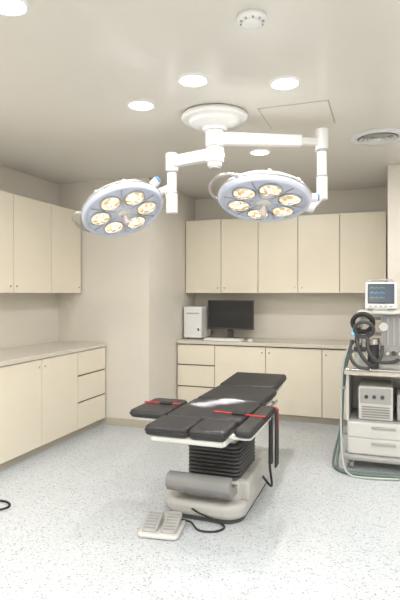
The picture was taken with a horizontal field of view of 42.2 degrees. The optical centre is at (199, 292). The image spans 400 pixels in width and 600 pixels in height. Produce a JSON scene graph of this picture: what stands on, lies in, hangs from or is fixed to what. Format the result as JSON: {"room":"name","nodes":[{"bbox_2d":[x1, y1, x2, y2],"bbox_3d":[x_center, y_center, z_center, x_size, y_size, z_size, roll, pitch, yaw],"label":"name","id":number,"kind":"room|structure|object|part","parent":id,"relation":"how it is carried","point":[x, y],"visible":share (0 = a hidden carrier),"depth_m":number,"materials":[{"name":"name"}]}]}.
{"room":"operating room","nodes":[
{"label":"operating room","id":0,"kind":"room"},
{"bbox_2d":[0,165,58,349],"bbox_3d":[-2.408,0.100,3.515,0.100,2.600,7.600,0,0,20],"label":"wall","id":1,"kind":"structure","parent":0,"point":[26,319],"depth_m":5.25,"materials":[{"name":"paint"}]},
{"bbox_2d":[0,191,80,292],"bbox_3d":[-2.364,-0.439,3.022,0.295,0.878,5.603,0,0,20],"label":"upper cabinet","id":2,"kind":"object","parent":1,"relation":"attached to","point":[40,242],"visible":0.95,"depth_m":4.92,"materials":[{"name":"laminate"}]},
{"bbox_3d":[-1.756,-0.439,4.332,0.020,0.878,0.552,0,0,20],"label":"door","id":3,"kind":"part","parent":2,"relation":"part of","materials":[{"name":"laminate"}]},
{"bbox_3d":[-1.568,-0.439,4.858,0.020,0.878,0.553,0,0,20],"label":"door","id":4,"kind":"part","parent":2,"relation":"part of","materials":[{"name":"laminate"}]},
{"bbox_3d":[-1.386,-0.439,5.367,0.020,0.878,0.517,0,0,20],"label":"door","id":5,"kind":"part","parent":2,"relation":"part of","materials":[{"name":"laminate"}]},
{"bbox_2d":[59,177,194,423],"bbox_3d":[-0.814,0.100,6.195,1.100,2.600,1.380,0,0,20],"label":"wall","id":6,"kind":"structure","parent":0,"point":[133,297],"depth_m":5.55,"materials":[{"name":"paint"}]},
{"bbox_2d":[106,417,149,427],"bbox_3d":[-0.761,1.360,5.437,0.510,0.080,0.012,0,0,20],"label":"baseboard","id":7,"kind":"structure","parent":6,"relation":"attached to","point":[109,420],"depth_m":5.43,"materials":[{"name":"beige"}]},
{"bbox_2d":[0,0,399,199],"bbox_3d":[-0.007,-1.250,2.657,5.200,0.100,7.800,0,0,20],"label":"ceiling","id":8,"kind":"structure","parent":0,"point":[70,70],"depth_m":2.92,"materials":[{"name":"paint"}]},
{"bbox_2d":[0,0,29,16],"bbox_3d":[-0.801,-1.196,2.151,0.186,0.007,0.186,0,0,20],"label":"recessed light","id":9,"kind":"object","parent":8,"relation":"in","point":[12,8],"visible":1,"depth_m":2.17,"materials":[{"name":"white ceramic"}]},
{"bbox_2d":[126,100,155,110],"bbox_3d":[-0.376,-1.196,3.306,0.186,0.007,0.186,0,0,20],"label":"recessed light","id":10,"kind":"object","parent":8,"relation":"in","point":[140,105],"visible":1,"depth_m":3.30,"materials":[{"name":"white ceramic"}]},
{"bbox_2d":[129,102,152,109],"bbox_3d":[-0.376,-1.196,3.306,0.152,0.001,0.152,0,0,20],"label":"diffuser","id":11,"kind":"object","parent":10,"relation":"attached to","point":[136,105],"depth_m":3.30,"materials":[{"name":"white plastic"}]},
{"bbox_2d":[177,73,209,86],"bbox_3d":[-0.039,-1.196,2.918,0.186,0.007,0.186,0,0,20],"label":"recessed light","id":12,"kind":"object","parent":8,"relation":"in","point":[190,79],"visible":1,"depth_m":2.91,"materials":[{"name":"white ceramic"}]},
{"bbox_2d":[180,76,205,85],"bbox_3d":[-0.039,-1.196,2.918,0.152,0.001,0.152,0,0,20],"label":"diffuser","id":13,"kind":"object","parent":12,"relation":"attached to","point":[188,80],"depth_m":2.92,"materials":[{"name":"white plastic"}]},
{"bbox_2d":[72,104,328,236],"bbox_3d":[-0.046,-0.813,3.612,1.789,0.767,0.711,0,0,20],"label":"light","id":14,"kind":"object","parent":8,"relation":"hanging from","point":[123,207],"visible":1,"depth_m":3.50,"materials":[{"name":"white metal"}]},
{"bbox_3d":[-0.534,-0.530,3.741,0.038,0.088,0.070,0,0,-34],"label":"sterile handle","id":15,"kind":"part","parent":14,"relation":"part of","materials":[{"name":"white plastic"}]},
{"bbox_3d":[-0.320,-0.782,3.670,0.076,0.077,0.062,0,0,20],"label":"tilt knob","id":16,"kind":"part","parent":14,"relation":"part of","materials":[{"name":"white plastic"}]},
{"bbox_3d":[0.412,-0.535,3.361,0.038,0.090,0.057,0,0,20],"label":"sterile handle","id":17,"kind":"part","parent":14,"relation":"part of","materials":[{"name":"white plastic"}]},
{"bbox_3d":[0.738,-0.623,3.390,0.061,0.064,0.060,0,0,-2],"label":"tilt knob","id":18,"kind":"part","parent":14,"relation":"part of","materials":[{"name":"white plastic"}]},
{"bbox_3d":[0.794,-0.624,3.537,0.131,0.127,0.047,0,0,-25],"label":"yoke arm","id":19,"kind":"part","parent":14,"relation":"part of","materials":[{"name":"white metal"}]},
{"bbox_2d":[237,9,266,29],"bbox_3d":[0.226,-1.177,2.250,0.132,0.043,0.132,0,0,20],"label":"smoke detector","id":20,"kind":"object","parent":8,"relation":"attached to","point":[250,19],"visible":1,"depth_m":2.22,"materials":[{"name":"white plastic"}]},
{"bbox_2d":[249,149,270,154],"bbox_3d":[0.510,-1.196,4.409,0.186,0.007,0.186,0,0,20],"label":"recessed light","id":21,"kind":"object","parent":8,"relation":"in","point":[257,151],"visible":1,"depth_m":4.41,"materials":[{"name":"white ceramic"}]},
{"bbox_2d":[251,151,268,154],"bbox_3d":[0.510,-1.196,4.409,0.152,0.001,0.152,0,0,20],"label":"diffuser","id":22,"kind":"object","parent":21,"relation":"attached to","point":[254,152],"depth_m":4.41,"materials":[{"name":"white plastic"}]},
{"bbox_2d":[269,76,301,89],"bbox_3d":[0.486,-1.196,2.960,0.186,0.007,0.186,0,0,20],"label":"recessed light","id":23,"kind":"object","parent":8,"relation":"in","point":[287,82],"visible":1,"depth_m":2.95,"materials":[{"name":"white glass"}]},
{"bbox_2d":[272,79,297,88],"bbox_3d":[0.486,-1.196,2.960,0.152,0.001,0.152,0,0,20],"label":"diffuser","id":24,"kind":"object","parent":23,"relation":"attached to","point":[283,83],"depth_m":2.96,"materials":[{"name":"white plastic"}]},
{"bbox_2d":[258,100,327,108],"bbox_3d":[0.587,-1.198,3.295,0.456,0.002,0.003,0,0,20],"label":"frame","id":25,"kind":"object","parent":8,"relation":"attached to","point":[324,100],"visible":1,"depth_m":3.29,"materials":[{"name":"beige metal"}]},
{"bbox_2d":[259,101,333,128],"bbox_3d":[0.663,-1.198,3.506,0.440,0.004,0.440,0,0,20],"label":"panel","id":26,"kind":"object","parent":8,"relation":"attached to","point":[314,113],"visible":1,"depth_m":3.49,"materials":[{"name":"paint"}]},
{"bbox_2d":[349,128,399,145],"bbox_3d":[1.370,-1.190,3.985,0.430,0.019,0.430,0,0,20],"label":"air diffuser","id":27,"kind":"object","parent":8,"relation":"attached to","point":[383,136],"depth_m":3.96,"materials":[{"name":"white metal"}]},
{"bbox_2d":[0,419,399,599],"bbox_3d":[-0.007,1.450,2.657,5.200,0.100,7.800,0,0,20],"label":"floor","id":28,"kind":"structure","parent":0,"point":[74,518],"depth_m":3.04,"materials":[{"name":"stone"}]},
{"bbox_2d":[0,500,10,510],"bbox_3d":[-1.485,1.392,3.402,0.490,0.014,0.181,0,0,2],"label":"cable","id":29,"kind":"object","parent":28,"relation":"on","point":[5,501],"visible":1,"depth_m":3.40,"materials":[{"name":"black rubber"}]},
{"bbox_2d":[0,341,106,470],"bbox_3d":[-2.220,0.965,2.971,0.610,0.870,5.603,0,0,20],"label":"base cabinet","id":30,"kind":"object","parent":28,"relation":"on","point":[52,393],"visible":1,"depth_m":4.61,"materials":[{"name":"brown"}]},
{"bbox_3d":[-1.473,0.950,4.231,0.020,0.751,0.552,0,0,20],"label":"door","id":31,"kind":"part","parent":30,"relation":"part of","materials":[{"name":"laminate"}]},
{"bbox_2d":[0,341,106,366],"bbox_3d":[-2.220,0.549,2.971,0.610,0.038,5.603,0,0,20],"label":"countertop","id":32,"kind":"structure","parent":30,"relation":"on","point":[9,356],"depth_m":4.78,"materials":[{"name":"stone"}]},
{"bbox_3d":[-1.285,0.950,4.757,0.020,0.751,0.553,0,0,20],"label":"door","id":33,"kind":"part","parent":30,"relation":"part of","materials":[{"name":"laminate"}]},
{"bbox_3d":[-1.103,0.687,5.266,0.020,0.226,0.517,0,0,20],"label":"drawer","id":34,"kind":"part","parent":30,"relation":"part of","materials":[{"name":"laminate"}]},
{"bbox_3d":[-1.103,0.938,5.266,0.020,0.245,0.517,0,0,20],"label":"drawer","id":35,"kind":"part","parent":30,"relation":"part of","materials":[{"name":"laminate"}]},
{"bbox_3d":[-1.103,1.200,5.266,0.020,0.250,0.517,0,0,20],"label":"drawer","id":36,"kind":"part","parent":30,"relation":"part of","materials":[{"name":"laminate"}]},
{"bbox_2d":[138,508,224,540],"bbox_3d":[-0.099,1.358,3.054,0.480,0.082,0.292,0,0,11],"label":"foot pedal","id":37,"kind":"object","parent":28,"relation":"on","point":[155,526],"visible":1,"depth_m":3.02,"materials":[{"name":"grey plastic"}]},
{"bbox_2d":[138,517,185,540],"bbox_3d":[-0.222,1.385,3.052,0.239,0.025,0.240,0,0,12],"label":"base","id":38,"kind":"object","parent":37,"relation":"on","point":[161,532],"depth_m":2.97,"materials":[{"name":"grey plastic"}]},
{"bbox_2d":[129,372,286,523],"bbox_3d":[0.172,1.058,3.781,0.910,0.684,1.887,0,0,20],"label":"table","id":39,"kind":"object","parent":28,"relation":"on","point":[227,474],"visible":0.99,"depth_m":3.25,"materials":[{"name":"black leather"}]},
{"bbox_2d":[130,398,186,418],"bbox_3d":[-0.271,0.775,3.494,0.260,0.046,0.440,0,0,20],"label":"cushion","id":40,"kind":"object","parent":39,"relation":"on","point":[155,408],"depth_m":3.37,"materials":[{"name":"black leather"}]},
{"bbox_2d":[145,415,201,437],"bbox_3d":[-0.151,0.784,3.048,0.265,0.058,0.280,0,0,20],"label":"cushion","id":41,"kind":"object","parent":39,"relation":"on","point":[166,426],"depth_m":2.95,"materials":[{"name":"black leather"}]},
{"bbox_3d":[-0.039,0.831,3.014,0.440,0.038,0.250,0,0,20],"label":"plate","id":42,"kind":"part","parent":39,"relation":"part of","materials":[{"name":"grey plastic"}]},
{"bbox_2d":[189,419,236,441],"bbox_3d":[0.080,0.784,2.966,0.215,0.058,0.280,0,0,20],"label":"cushion","id":43,"kind":"object","parent":39,"relation":"on","point":[201,430],"depth_m":2.88,"materials":[{"name":"black leather"}]},
{"bbox_2d":[168,398,260,426],"bbox_3d":[0.107,0.780,3.392,0.490,0.058,0.520,0,0,20],"label":"seat cushion","id":44,"kind":"object","parent":39,"relation":"on","point":[238,411],"depth_m":3.34,"materials":[{"name":"black leather"}]},
{"bbox_3d":[0.152,0.827,3.519,0.440,0.037,1.310,0,0,20],"label":"under frame","id":45,"kind":"part","parent":39,"relation":"part of","materials":[{"name":"grey plastic"}]},
{"bbox_2d":[198,385,275,405],"bbox_3d":[0.287,0.777,3.890,0.485,0.058,0.520,0,0,20],"label":"cushion","id":46,"kind":"object","parent":39,"relation":"on","point":[263,395],"depth_m":3.86,"materials":[{"name":"black leather"}]},
{"bbox_2d":[220,372,285,390],"bbox_3d":[0.460,0.755,4.395,0.460,0.080,0.530,0,0,20],"label":"cushion","id":47,"kind":"object","parent":39,"relation":"on","point":[239,379],"depth_m":4.33,"materials":[{"name":"black leather"}]},
{"bbox_2d":[235,406,274,438],"bbox_3d":[0.346,0.775,3.147,0.105,0.046,0.680,0,0,20],"label":"cushion","id":48,"kind":"object","parent":39,"relation":"on","point":[251,424],"depth_m":3.07,"materials":[{"name":"black leather"}]},
{"bbox_3d":[0.460,1.065,3.430,0.068,0.495,0.287,0,0,-4],"label":"power cord","id":49,"kind":"part","parent":39,"relation":"part of","materials":[{"name":"black rubber"}]},
{"bbox_2d":[176,336,380,425],"bbox_3d":[0.920,0.975,5.960,2.315,0.850,0.645,0,0,20],"label":"base cabinet","id":50,"kind":"object","parent":28,"relation":"on","point":[310,392],"visible":0.71,"depth_m":5.66,"materials":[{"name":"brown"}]},
{"bbox_3d":[-0.047,1.208,5.995,0.454,0.235,0.020,0,0,20],"label":"drawer","id":51,"kind":"part","parent":50,"relation":"part of","materials":[{"name":"laminate"}]},
{"bbox_3d":[-0.047,0.713,5.995,0.454,0.225,0.020,0,0,20],"label":"drawer","id":52,"kind":"part","parent":50,"relation":"part of","materials":[{"name":"laminate"}]},
{"bbox_3d":[-0.047,0.958,5.995,0.454,0.235,0.020,0,0,20],"label":"drawer","id":53,"kind":"part","parent":50,"relation":"part of","materials":[{"name":"laminate"}]},
{"bbox_3d":[0.448,0.963,5.818,0.584,0.725,0.020,0,0,20],"label":"door","id":54,"kind":"part","parent":50,"relation":"part of","materials":[{"name":"laminate"}]},
{"bbox_2d":[176,336,380,350],"bbox_3d":[0.920,0.569,5.960,2.315,0.038,0.645,0,0,20],"label":"countertop","id":55,"kind":"structure","parent":50,"relation":"on","point":[268,342],"depth_m":5.78,"materials":[{"name":"stone"}]},
{"bbox_2d":[184,306,210,338],"bbox_3d":[-0.032,0.357,6.350,0.230,0.384,0.361,0,0,20],"label":"desktop computer","id":56,"kind":"object","parent":55,"relation":"on","point":[195,317],"visible":0.98,"depth_m":6.19,"materials":[{"name":"white plastic"}]},
{"bbox_3d":[-0.089,0.352,6.188,0.220,0.355,0.009,0,0,20],"label":"panel","id":57,"kind":"part","parent":56,"relation":"part of","materials":[{"name":"white plastic"}]},
{"bbox_2d":[203,337,243,341],"bbox_3d":[0.274,0.535,5.987,0.450,0.028,0.140,0,0,20],"label":"keyboard","id":58,"kind":"object","parent":55,"relation":"on","point":[206,338],"visible":1,"depth_m":5.93,"materials":[{"name":"white plastic"}]},
{"bbox_2d":[208,300,253,337],"bbox_3d":[0.370,0.317,6.196,0.570,0.464,0.180,0,0,20],"label":"computer monitor","id":59,"kind":"object","parent":55,"relation":"on","point":[232,315],"visible":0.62,"depth_m":6.17,"materials":[{"name":"grey plastic"}]},
{"bbox_3d":[1.013,0.963,5.617,0.604,0.725,0.020,0,0,20],"label":"door","id":60,"kind":"part","parent":50,"relation":"part of","materials":[{"name":"laminate"}]},
{"bbox_3d":[1.594,0.963,5.409,0.619,0.725,0.020,0,0,20],"label":"door","id":61,"kind":"part","parent":50,"relation":"part of","materials":[{"name":"laminate"}]},
{"bbox_2d":[332,279,399,480],"bbox_3d":[1.440,0.645,4.201,0.694,1.514,0.719,0,0,20],"label":"cart","id":62,"kind":"object","parent":28,"relation":"on","point":[372,387],"visible":1,"depth_m":4.11,"materials":[{"name":"painted enamel metal"},{"name":"plastic"},{"name":"black rubber"}]},
{"bbox_2d":[354,351,365,366],"bbox_3d":[1.294,0.535,4.189,0.090,0.130,0.090,0,0,20],"label":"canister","id":63,"kind":"object","parent":62,"relation":"on","point":[357,359],"depth_m":4.15,"materials":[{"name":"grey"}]},
{"bbox_2d":[344,362,399,377],"bbox_3d":[1.514,0.632,4.270,0.600,0.035,0.540,0,0,20],"label":"shelf","id":64,"kind":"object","parent":62,"relation":"on","point":[347,372],"depth_m":4.06,"materials":[{"name":"metal"}]},
{"bbox_3d":[1.418,0.600,4.001,0.560,0.016,0.015,0,0,20],"label":"worktop rail","id":65,"kind":"part","parent":62,"relation":"part of","materials":[{"name":"silver metal"}]},
{"bbox_3d":[1.441,1.215,4.058,0.535,0.120,0.012,0,0,20],"label":"drawer","id":66,"kind":"part","parent":62,"relation":"part of","materials":[{"name":"grey plastic"}]},
{"bbox_3d":[1.441,1.089,4.058,0.535,0.113,0.012,0,0,20],"label":"drawer","id":67,"kind":"part","parent":62,"relation":"part of","materials":[{"name":"grey plastic"}]},
{"bbox_2d":[349,408,399,423],"bbox_3d":[1.518,1.018,4.284,0.522,0.013,0.430,0,0,20],"label":"shelf","id":68,"kind":"object","parent":62,"relation":"attached to","point":[354,416],"depth_m":4.13,"materials":[{"name":"grey plastic"}]},
{"bbox_3d":[1.393,0.820,4.108,0.230,0.120,0.009,0,0,20],"label":"analyzer panel","id":69,"kind":"part","parent":62,"relation":"part of","materials":[{"name":"grey plastic"}]},
{"bbox_2d":[357,310,399,313],"bbox_3d":[1.555,0.155,4.250,0.490,0.020,0.450,0,0,20],"label":"shelf","id":70,"kind":"object","parent":62,"relation":"attached to","point":[368,311],"depth_m":4.08,"materials":[{"name":"grey plastic"}]},
{"bbox_2d":[365,282,396,309],"bbox_3d":[1.460,0.027,4.179,0.240,0.226,0.148,0,0,20],"label":"patient monitor","id":71,"kind":"object","parent":62,"relation":"on","point":[378,295],"depth_m":4.12,"materials":[{"name":"grey plastic"}]},
{"bbox_2d":[368,279,393,281],"bbox_3d":[1.466,-0.093,4.196,0.202,0.039,0.020,0,0,20],"label":"handle","id":72,"kind":"object","parent":71,"relation":"attached to","point":[372,279],"depth_m":4.19,"materials":[{"name":"grey plastic"}]},
{"bbox_2d":[369,305,392,310],"bbox_3d":[1.455,0.123,4.169,0.177,0.047,0.130,0,0,20],"label":"control panel","id":73,"kind":"object","parent":71,"relation":"attached to","point":[371,307],"depth_m":4.12,"materials":[{"name":"grey plastic"}]},
{"bbox_3d":[1.435,1.186,4.048,0.180,0.018,0.014,0,0,20],"label":"drawer pull","id":74,"kind":"part","parent":62,"relation":"part of","materials":[{"name":"grey plastic"}]},
{"bbox_3d":[1.435,1.061,4.048,0.180,0.018,0.014,0,0,20],"label":"drawer pull","id":75,"kind":"part","parent":62,"relation":"part of","materials":[{"name":"grey plastic"}]},
{"bbox_3d":[1.601,0.375,4.119,0.275,0.390,0.010,0,0,20],"label":"tower panel","id":76,"kind":"part","parent":62,"relation":"part of","materials":[{"name":"grey plastic"}]},
{"bbox_2d":[195,187,386,340],"bbox_3d":[1.271,0.100,6.236,5.000,2.600,0.100,0,0,20],"label":"wall","id":77,"kind":"structure","parent":0,"point":[320,316],"depth_m":6.17,"materials":[{"name":"paint"}]},
{"bbox_2d":[186,211,385,292],"bbox_3d":[0.967,-0.439,6.098,2.304,0.878,0.345,0,0,20],"label":"upper cabinet","id":78,"kind":"object","parent":77,"relation":"attached to","point":[321,253],"visible":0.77,"depth_m":5.91,"materials":[{"name":"laminate"}]},
{"bbox_3d":[0.040,-0.439,6.261,0.448,0.878,0.020,0,0,20],"label":"door","id":79,"kind":"part","parent":78,"relation":"part of","materials":[{"name":"laminate"}]},
{"bbox_3d":[0.466,-0.439,6.109,0.445,0.878,0.020,0,0,20],"label":"door","id":80,"kind":"part","parent":78,"relation":"part of","materials":[{"name":"laminate"}]},
{"bbox_3d":[0.895,-0.439,5.956,0.454,0.878,0.020,0,0,20],"label":"door","id":81,"kind":"part","parent":78,"relation":"part of","materials":[{"name":"laminate"}]},
{"bbox_3d":[1.328,-0.439,5.801,0.454,0.878,0.020,0,0,20],"label":"door","id":82,"kind":"part","parent":78,"relation":"part of","materials":[{"name":"laminate"}]},
{"bbox_3d":[1.773,-0.439,5.642,0.479,0.878,0.020,0,0,20],"label":"door","id":83,"kind":"part","parent":78,"relation":"part of","materials":[{"name":"laminate"}]},
{"bbox_2d":[387,164,399,309],"bbox_3d":[2.684,0.100,5.099,1.575,2.600,1.090,0,0,20],"label":"wall","id":84,"kind":"structure","parent":0,"point":[393,180],"depth_m":4.83,"materials":[{"name":"paint"}]}
]}

